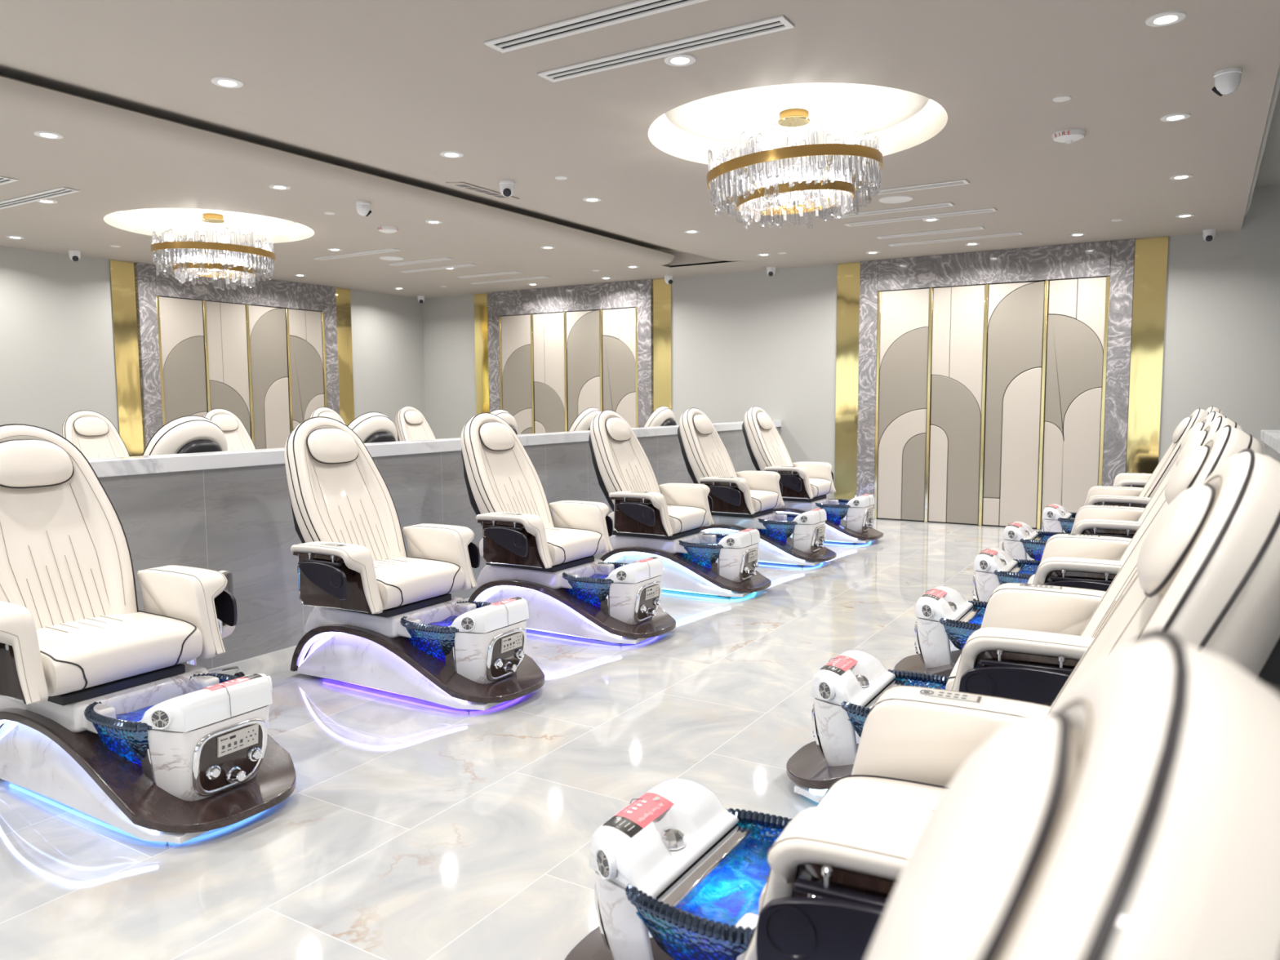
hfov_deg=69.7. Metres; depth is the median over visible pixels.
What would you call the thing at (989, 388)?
panel
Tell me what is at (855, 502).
vent grille
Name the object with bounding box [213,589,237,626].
tray
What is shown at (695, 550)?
bowl
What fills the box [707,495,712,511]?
tray
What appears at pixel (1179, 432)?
pillow
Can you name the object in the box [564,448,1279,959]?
chair
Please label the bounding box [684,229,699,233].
recessed light
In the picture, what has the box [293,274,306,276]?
recessed light
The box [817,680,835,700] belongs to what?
vent grille
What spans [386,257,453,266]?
ceiling vent
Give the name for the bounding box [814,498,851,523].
bowl
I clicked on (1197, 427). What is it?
pillow
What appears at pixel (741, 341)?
wall
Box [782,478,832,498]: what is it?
seat cushion
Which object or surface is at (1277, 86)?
trim
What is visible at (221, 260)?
chandelier
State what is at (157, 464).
trim
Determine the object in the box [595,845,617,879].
vent grille
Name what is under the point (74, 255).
dome camera
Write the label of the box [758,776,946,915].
armrest
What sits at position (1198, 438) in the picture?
pillow
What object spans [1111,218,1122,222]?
sprinkler cover
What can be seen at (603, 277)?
recessed light
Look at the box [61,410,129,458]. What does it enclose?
chair
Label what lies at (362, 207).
dome camera
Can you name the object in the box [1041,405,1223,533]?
chair
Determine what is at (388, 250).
ceiling vent
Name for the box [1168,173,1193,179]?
recessed light
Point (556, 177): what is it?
sprinkler cover
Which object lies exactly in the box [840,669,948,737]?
bowl
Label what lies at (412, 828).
floor
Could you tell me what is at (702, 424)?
pillow
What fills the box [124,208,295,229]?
ceiling disc
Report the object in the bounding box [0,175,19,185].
ceiling vent
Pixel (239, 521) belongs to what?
wall partition
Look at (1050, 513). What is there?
vent grille
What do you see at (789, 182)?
chandelier
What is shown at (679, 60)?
recessed light
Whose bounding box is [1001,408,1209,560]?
chair
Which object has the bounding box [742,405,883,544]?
chair
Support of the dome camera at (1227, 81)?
attached to the ceiling at (411, 82)
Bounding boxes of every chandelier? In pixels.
[151,213,275,290]
[706,108,883,229]
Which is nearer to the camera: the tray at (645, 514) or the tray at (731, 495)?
the tray at (645, 514)
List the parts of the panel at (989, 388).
gold panel, padded panel, padded panel, padded panel, padded panel, padded panel, padded panel, padded panel, padded panel, padded panel, padded panel, padded panel, padded panel, padded panel, padded panel, padded panel, padded panel, padded panel, gold panel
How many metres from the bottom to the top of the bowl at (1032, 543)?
0.229 m
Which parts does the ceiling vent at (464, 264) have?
blade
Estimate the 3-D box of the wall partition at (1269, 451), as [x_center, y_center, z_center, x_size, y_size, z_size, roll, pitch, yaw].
[2.175,0.667,2.623,0.150,1.085,11.620,3,6,31]
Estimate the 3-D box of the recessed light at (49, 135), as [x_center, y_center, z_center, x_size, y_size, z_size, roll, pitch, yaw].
[-3.537,-2.061,5.502,0.152,0.010,0.152,3,6,31]
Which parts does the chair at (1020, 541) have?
lid, control plate, armrest, armrest, panel, backrest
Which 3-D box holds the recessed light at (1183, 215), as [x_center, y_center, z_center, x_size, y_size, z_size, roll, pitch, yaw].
[4.831,-2.341,8.153,0.152,0.010,0.152,3,6,31]
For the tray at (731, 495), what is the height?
0.197 m
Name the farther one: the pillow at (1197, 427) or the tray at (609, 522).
the tray at (609, 522)
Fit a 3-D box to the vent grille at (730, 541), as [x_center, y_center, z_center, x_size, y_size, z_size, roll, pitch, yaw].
[0.654,0.448,6.652,0.072,0.072,0.017,0,5,4]
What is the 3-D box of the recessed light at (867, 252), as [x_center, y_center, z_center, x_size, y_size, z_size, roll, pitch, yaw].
[2.565,-2.505,10.136,0.152,0.010,0.152,3,6,31]
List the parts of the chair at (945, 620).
control panel, lid, armrest, panel, control plate, armrest, backrest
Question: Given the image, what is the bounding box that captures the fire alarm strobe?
[1052,128,1085,143]
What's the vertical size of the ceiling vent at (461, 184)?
0.028 m
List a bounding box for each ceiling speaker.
[378,256,404,260]
[878,195,913,203]
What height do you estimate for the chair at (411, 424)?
1.363 m
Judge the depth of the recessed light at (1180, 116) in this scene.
5.26 m
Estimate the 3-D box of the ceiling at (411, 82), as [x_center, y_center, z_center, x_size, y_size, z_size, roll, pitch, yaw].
[-2.816,-2.171,5.168,10.850,0.260,15.400,3,6,31]
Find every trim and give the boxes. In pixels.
[87,420,781,477]
[1244,63,1279,216]
[1260,430,1279,453]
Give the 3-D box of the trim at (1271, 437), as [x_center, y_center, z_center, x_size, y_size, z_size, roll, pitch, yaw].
[2.172,0.086,2.572,0.210,0.080,11.621,3,6,31]
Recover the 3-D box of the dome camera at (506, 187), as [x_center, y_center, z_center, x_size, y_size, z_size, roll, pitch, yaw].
[-0.979,-2.137,6.773,0.122,0.110,0.129,-1,5,-9]
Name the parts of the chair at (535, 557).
backrest, trim, panel, control plate, armrest, seat frame, pedestal arm, armrest, pedestal arm, lid, knob, control panel, knob, knob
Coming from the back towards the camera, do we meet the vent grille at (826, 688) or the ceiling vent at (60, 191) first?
the ceiling vent at (60, 191)
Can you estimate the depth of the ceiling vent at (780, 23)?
4.18 m
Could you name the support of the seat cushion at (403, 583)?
on the chair at (383, 618)
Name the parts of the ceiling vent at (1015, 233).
blade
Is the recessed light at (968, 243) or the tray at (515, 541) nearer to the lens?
the tray at (515, 541)
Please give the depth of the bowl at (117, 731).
3.19 m
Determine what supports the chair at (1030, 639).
on the floor
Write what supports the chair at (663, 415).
on the floor
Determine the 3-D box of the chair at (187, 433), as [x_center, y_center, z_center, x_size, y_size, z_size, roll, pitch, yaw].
[-3.205,0.264,5.901,1.467,1.363,0.940,3,6,31]
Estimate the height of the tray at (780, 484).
0.197 m
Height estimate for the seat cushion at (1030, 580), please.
0.178 m
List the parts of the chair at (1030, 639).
control panel, lid, armrest, panel, control plate, armrest, backrest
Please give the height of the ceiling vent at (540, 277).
0.009 m
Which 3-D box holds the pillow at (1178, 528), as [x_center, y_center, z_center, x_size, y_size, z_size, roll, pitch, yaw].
[0.912,0.099,1.564,0.112,0.181,0.312,2,6,26]
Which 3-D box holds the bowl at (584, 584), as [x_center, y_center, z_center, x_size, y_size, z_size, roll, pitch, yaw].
[-0.233,0.670,5.731,0.440,0.229,0.544,3,6,31]
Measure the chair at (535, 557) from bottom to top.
1.363 m
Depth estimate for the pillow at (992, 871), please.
0.44 m
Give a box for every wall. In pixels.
[0,245,425,441]
[422,184,1279,498]
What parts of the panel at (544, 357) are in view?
gold panel, padded panel, padded panel, padded panel, padded panel, padded panel, padded panel, padded panel, padded panel, padded panel, padded panel, padded panel, padded panel, padded panel, padded panel, padded panel, gold panel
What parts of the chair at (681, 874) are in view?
control panel, lid, pedestal arm, knob, armrest, panel, control plate, armrest, backrest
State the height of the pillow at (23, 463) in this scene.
0.181 m
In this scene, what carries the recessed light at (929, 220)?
in the ceiling at (411, 82)
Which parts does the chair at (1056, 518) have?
lid, armrest, armrest, panel, backrest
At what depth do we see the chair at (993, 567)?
5.64 m
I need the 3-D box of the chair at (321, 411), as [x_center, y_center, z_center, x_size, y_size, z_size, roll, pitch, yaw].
[-3.378,-0.194,11.068,1.467,1.363,0.940,3,6,31]
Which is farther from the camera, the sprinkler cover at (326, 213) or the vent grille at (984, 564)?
the sprinkler cover at (326, 213)
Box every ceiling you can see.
[0,0,1279,297]
[1254,88,1279,186]
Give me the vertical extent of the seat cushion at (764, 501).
0.178 m
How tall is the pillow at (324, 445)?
0.181 m
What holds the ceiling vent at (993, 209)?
in the ceiling at (411, 82)
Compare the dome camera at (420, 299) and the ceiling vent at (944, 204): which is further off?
the dome camera at (420, 299)
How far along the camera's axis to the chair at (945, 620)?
4.43 m
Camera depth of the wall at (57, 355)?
10.13 m
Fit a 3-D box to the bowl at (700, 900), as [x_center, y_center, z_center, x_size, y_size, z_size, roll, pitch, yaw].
[0.260,0.990,2.107,0.440,0.229,0.544,3,6,31]
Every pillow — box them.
[0,440,72,487]
[74,417,108,435]
[211,414,238,431]
[307,428,358,462]
[318,412,340,421]
[404,410,422,423]
[480,422,515,449]
[605,417,631,440]
[693,414,712,434]
[756,412,773,429]
[865,712,1078,959]
[1136,484,1216,595]
[1164,445,1207,503]
[1172,417,1190,443]
[1176,430,1206,466]
[1180,422,1203,451]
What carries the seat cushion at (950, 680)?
on the chair at (1030, 639)
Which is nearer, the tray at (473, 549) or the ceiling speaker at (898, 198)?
the tray at (473, 549)
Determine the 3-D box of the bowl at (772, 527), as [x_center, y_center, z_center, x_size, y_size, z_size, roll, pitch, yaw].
[1.279,0.443,8.201,0.440,0.229,0.544,3,6,31]
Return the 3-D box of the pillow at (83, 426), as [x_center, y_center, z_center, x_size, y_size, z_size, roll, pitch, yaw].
[-5.292,-0.517,8.870,0.112,0.181,0.312,3,6,31]
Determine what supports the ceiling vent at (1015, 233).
in the ceiling at (411, 82)
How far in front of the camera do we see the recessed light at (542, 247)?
9.69 m
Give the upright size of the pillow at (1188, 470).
0.181 m
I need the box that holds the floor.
[0,519,1041,959]
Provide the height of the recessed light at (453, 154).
0.010 m
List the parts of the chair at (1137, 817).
backrest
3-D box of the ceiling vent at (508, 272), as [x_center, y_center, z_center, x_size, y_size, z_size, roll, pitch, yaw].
[-1.930,-2.626,11.757,0.974,0.009,0.132,3,6,31]
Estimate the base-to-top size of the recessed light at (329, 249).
0.010 m
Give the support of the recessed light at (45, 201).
in the ceiling at (411, 82)
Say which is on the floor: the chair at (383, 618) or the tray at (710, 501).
the chair at (383, 618)
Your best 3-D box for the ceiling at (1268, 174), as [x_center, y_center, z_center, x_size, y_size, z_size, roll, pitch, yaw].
[3.054,-2.184,1.576,3.000,0.060,15.400,3,6,31]
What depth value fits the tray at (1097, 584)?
3.80 m
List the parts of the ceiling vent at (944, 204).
blade, blade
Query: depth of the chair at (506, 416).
7.92 m
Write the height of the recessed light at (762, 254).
0.010 m
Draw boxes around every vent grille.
[150,707,172,729]
[460,615,475,631]
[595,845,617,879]
[615,569,627,582]
[725,537,735,546]
[799,515,808,523]
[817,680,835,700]
[852,499,859,506]
[921,603,934,617]
[978,559,990,570]
[1007,529,1017,539]
[1046,510,1054,518]
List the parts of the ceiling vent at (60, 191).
blade, blade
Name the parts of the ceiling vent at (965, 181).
blade, blade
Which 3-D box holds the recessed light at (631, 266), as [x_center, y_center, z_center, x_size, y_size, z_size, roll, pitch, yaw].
[-0.088,-2.580,11.140,0.152,0.010,0.152,3,6,31]
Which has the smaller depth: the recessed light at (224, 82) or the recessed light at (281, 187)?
the recessed light at (224, 82)
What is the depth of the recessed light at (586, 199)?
7.35 m
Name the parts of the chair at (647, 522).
backrest, trim, panel, control plate, armrest, seat frame, pedestal arm, armrest, pedestal arm, lid, knob, control panel, knob, knob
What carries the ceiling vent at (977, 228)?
in the ceiling at (411, 82)
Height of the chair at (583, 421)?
1.363 m
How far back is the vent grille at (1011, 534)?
6.93 m
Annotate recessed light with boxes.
[5,235,24,239]
[33,130,63,138]
[36,199,57,203]
[210,76,244,88]
[268,184,290,190]
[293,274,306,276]
[327,248,342,251]
[425,219,442,223]
[440,151,463,158]
[540,246,555,248]
[582,197,601,201]
[600,276,612,279]
[626,265,639,267]
[663,53,696,66]
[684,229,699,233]
[757,253,770,256]
[866,251,879,253]
[922,217,940,222]
[964,242,979,245]
[1069,232,1086,236]
[1145,10,1186,26]
[1160,112,1191,121]
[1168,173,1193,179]
[1175,213,1195,217]
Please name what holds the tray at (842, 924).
on the chair at (681, 874)
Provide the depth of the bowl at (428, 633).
4.42 m
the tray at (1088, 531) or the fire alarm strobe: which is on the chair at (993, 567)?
the tray at (1088, 531)
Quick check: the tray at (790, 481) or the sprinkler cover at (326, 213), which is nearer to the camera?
the sprinkler cover at (326, 213)
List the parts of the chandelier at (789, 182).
bulb, canopy plate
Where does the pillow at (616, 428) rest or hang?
on the chair at (647, 522)
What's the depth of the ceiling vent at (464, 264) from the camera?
11.13 m
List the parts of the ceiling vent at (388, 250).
blade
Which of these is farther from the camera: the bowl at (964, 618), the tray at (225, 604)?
the bowl at (964, 618)
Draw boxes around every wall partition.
[98,426,779,670]
[1263,442,1279,462]
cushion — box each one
[36,611,202,696]
[373,557,464,609]
[479,527,604,565]
[608,505,708,534]
[715,489,780,514]
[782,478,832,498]
[945,653,961,690]
[1026,573,1035,583]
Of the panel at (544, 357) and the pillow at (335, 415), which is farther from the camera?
the panel at (544, 357)
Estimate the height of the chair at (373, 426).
1.363 m
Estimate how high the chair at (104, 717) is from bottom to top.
1.363 m
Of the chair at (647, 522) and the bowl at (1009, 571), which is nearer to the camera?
the bowl at (1009, 571)
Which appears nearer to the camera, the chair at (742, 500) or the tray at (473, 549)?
the tray at (473, 549)
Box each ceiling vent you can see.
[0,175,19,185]
[0,186,80,208]
[311,248,400,260]
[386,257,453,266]
[399,263,477,272]
[445,182,519,199]
[457,271,522,278]
[468,275,550,284]
[483,0,707,53]
[537,15,795,82]
[833,201,954,218]
[844,207,996,226]
[875,226,984,239]
[877,178,969,195]
[888,231,1023,246]
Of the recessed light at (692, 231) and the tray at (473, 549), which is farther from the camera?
the recessed light at (692, 231)
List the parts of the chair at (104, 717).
trim, panel, armrest, backrest, pedestal arm, seat frame, armrest, pedestal arm, lid, knob, control panel, knob, knob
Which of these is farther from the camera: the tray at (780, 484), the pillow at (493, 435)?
the tray at (780, 484)
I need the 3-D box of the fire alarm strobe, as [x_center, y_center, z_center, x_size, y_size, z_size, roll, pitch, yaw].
[2.606,-2.076,5.586,0.191,0.060,0.191,1,5,19]
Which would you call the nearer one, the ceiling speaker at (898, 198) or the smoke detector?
the ceiling speaker at (898, 198)
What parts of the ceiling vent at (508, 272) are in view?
blade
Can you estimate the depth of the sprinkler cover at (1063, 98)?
4.92 m
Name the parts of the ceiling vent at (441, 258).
blade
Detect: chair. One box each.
[0,423,297,844]
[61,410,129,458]
[142,415,227,455]
[203,408,255,450]
[284,416,545,710]
[309,407,346,424]
[346,411,397,443]
[395,405,435,440]
[460,412,675,644]
[488,408,517,434]
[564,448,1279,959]
[568,407,601,431]
[588,409,771,597]
[643,405,676,426]
[677,407,836,566]
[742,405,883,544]
[786,425,1262,803]
[865,628,1279,959]
[893,415,1244,676]
[972,410,1228,602]
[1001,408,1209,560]
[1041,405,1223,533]
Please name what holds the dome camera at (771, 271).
attached to the ceiling at (411, 82)
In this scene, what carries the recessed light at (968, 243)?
in the ceiling at (411, 82)
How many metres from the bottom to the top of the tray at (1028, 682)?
0.197 m
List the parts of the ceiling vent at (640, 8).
blade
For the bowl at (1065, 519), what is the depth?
8.05 m
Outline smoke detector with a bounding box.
[377,225,398,234]
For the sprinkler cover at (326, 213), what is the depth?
7.84 m
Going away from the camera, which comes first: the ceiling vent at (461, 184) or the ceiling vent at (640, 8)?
the ceiling vent at (640, 8)
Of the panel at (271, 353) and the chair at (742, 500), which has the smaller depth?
the chair at (742, 500)
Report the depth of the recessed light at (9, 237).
8.91 m
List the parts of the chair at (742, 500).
backrest, panel, armrest, trim, seat frame, armrest, pedestal arm, pedestal arm, lid, control panel, knob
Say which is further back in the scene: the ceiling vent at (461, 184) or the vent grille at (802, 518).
the vent grille at (802, 518)
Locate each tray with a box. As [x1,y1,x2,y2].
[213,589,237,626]
[297,552,346,599]
[467,541,479,568]
[483,520,528,556]
[605,515,613,536]
[615,497,655,526]
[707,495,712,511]
[708,481,741,506]
[755,865,889,959]
[776,470,801,491]
[778,481,782,495]
[959,648,1074,704]
[1042,568,1112,591]
[1084,527,1133,538]
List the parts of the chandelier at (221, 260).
canopy plate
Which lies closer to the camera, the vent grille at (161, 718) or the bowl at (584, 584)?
the vent grille at (161, 718)
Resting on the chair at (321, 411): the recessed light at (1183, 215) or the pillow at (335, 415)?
the pillow at (335, 415)
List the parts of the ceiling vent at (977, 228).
blade, blade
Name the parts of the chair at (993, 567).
control panel, lid, armrest, control plate, armrest, panel, backrest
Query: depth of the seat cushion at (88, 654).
3.35 m
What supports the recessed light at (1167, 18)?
in the ceiling at (411, 82)
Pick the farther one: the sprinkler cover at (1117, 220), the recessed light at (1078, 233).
the recessed light at (1078, 233)
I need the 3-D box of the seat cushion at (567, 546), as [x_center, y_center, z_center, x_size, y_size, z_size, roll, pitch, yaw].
[-0.620,0.414,5.867,0.604,0.178,0.533,3,6,31]
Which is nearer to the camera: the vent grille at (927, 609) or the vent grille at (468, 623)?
the vent grille at (468, 623)
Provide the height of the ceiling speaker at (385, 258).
0.009 m
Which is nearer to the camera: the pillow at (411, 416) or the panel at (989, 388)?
the panel at (989, 388)
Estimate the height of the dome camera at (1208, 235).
0.110 m
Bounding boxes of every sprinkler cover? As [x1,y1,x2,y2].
[324,212,335,214]
[555,176,567,179]
[1053,95,1071,102]
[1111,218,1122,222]
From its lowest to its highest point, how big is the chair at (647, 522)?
1.363 m
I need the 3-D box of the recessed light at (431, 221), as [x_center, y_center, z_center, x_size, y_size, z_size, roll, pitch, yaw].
[-1.851,-2.315,8.257,0.152,0.010,0.152,3,6,31]
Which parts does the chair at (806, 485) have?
backrest, panel, armrest, seat frame, armrest, pedestal arm, lid, control panel, knob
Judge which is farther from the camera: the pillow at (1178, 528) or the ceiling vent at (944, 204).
the ceiling vent at (944, 204)
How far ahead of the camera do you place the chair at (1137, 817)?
0.40 m
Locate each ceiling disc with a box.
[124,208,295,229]
[664,82,929,146]
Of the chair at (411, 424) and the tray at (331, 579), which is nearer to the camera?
the tray at (331, 579)
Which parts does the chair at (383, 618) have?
trim, panel, control plate, armrest, backrest, seat frame, pedestal arm, armrest, pedestal arm, lid, knob, control panel, knob, knob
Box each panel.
[109,259,354,456]
[473,278,671,434]
[834,236,1168,529]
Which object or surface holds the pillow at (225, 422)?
on the chair at (237, 437)
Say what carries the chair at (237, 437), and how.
on the floor
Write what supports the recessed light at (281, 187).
in the ceiling at (411, 82)
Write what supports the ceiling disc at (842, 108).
attached to the ceiling at (411, 82)
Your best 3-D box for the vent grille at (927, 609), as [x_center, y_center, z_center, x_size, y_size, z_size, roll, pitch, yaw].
[1.400,0.637,4.478,0.017,0.072,0.072,-3,6,-31]
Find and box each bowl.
[84,673,239,765]
[400,600,490,661]
[562,562,628,607]
[625,808,792,959]
[678,533,728,568]
[758,513,799,542]
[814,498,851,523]
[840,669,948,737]
[939,600,987,650]
[993,559,1040,584]
[1019,530,1070,560]
[1057,511,1076,533]
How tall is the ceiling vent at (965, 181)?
0.009 m
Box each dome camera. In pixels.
[67,250,80,261]
[355,200,371,216]
[417,295,425,303]
[498,180,515,197]
[664,275,673,284]
[765,266,776,276]
[1202,229,1217,241]
[1211,67,1242,96]
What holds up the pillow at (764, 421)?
on the chair at (806, 485)
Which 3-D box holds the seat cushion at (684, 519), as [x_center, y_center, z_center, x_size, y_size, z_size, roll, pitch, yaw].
[0.143,0.299,7.113,0.604,0.178,0.533,3,6,31]
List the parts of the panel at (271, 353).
gold panel, padded panel, padded panel, padded panel, padded panel, padded panel, padded panel, padded panel, padded panel, padded panel, padded panel, padded panel, padded panel, padded panel, padded panel, gold panel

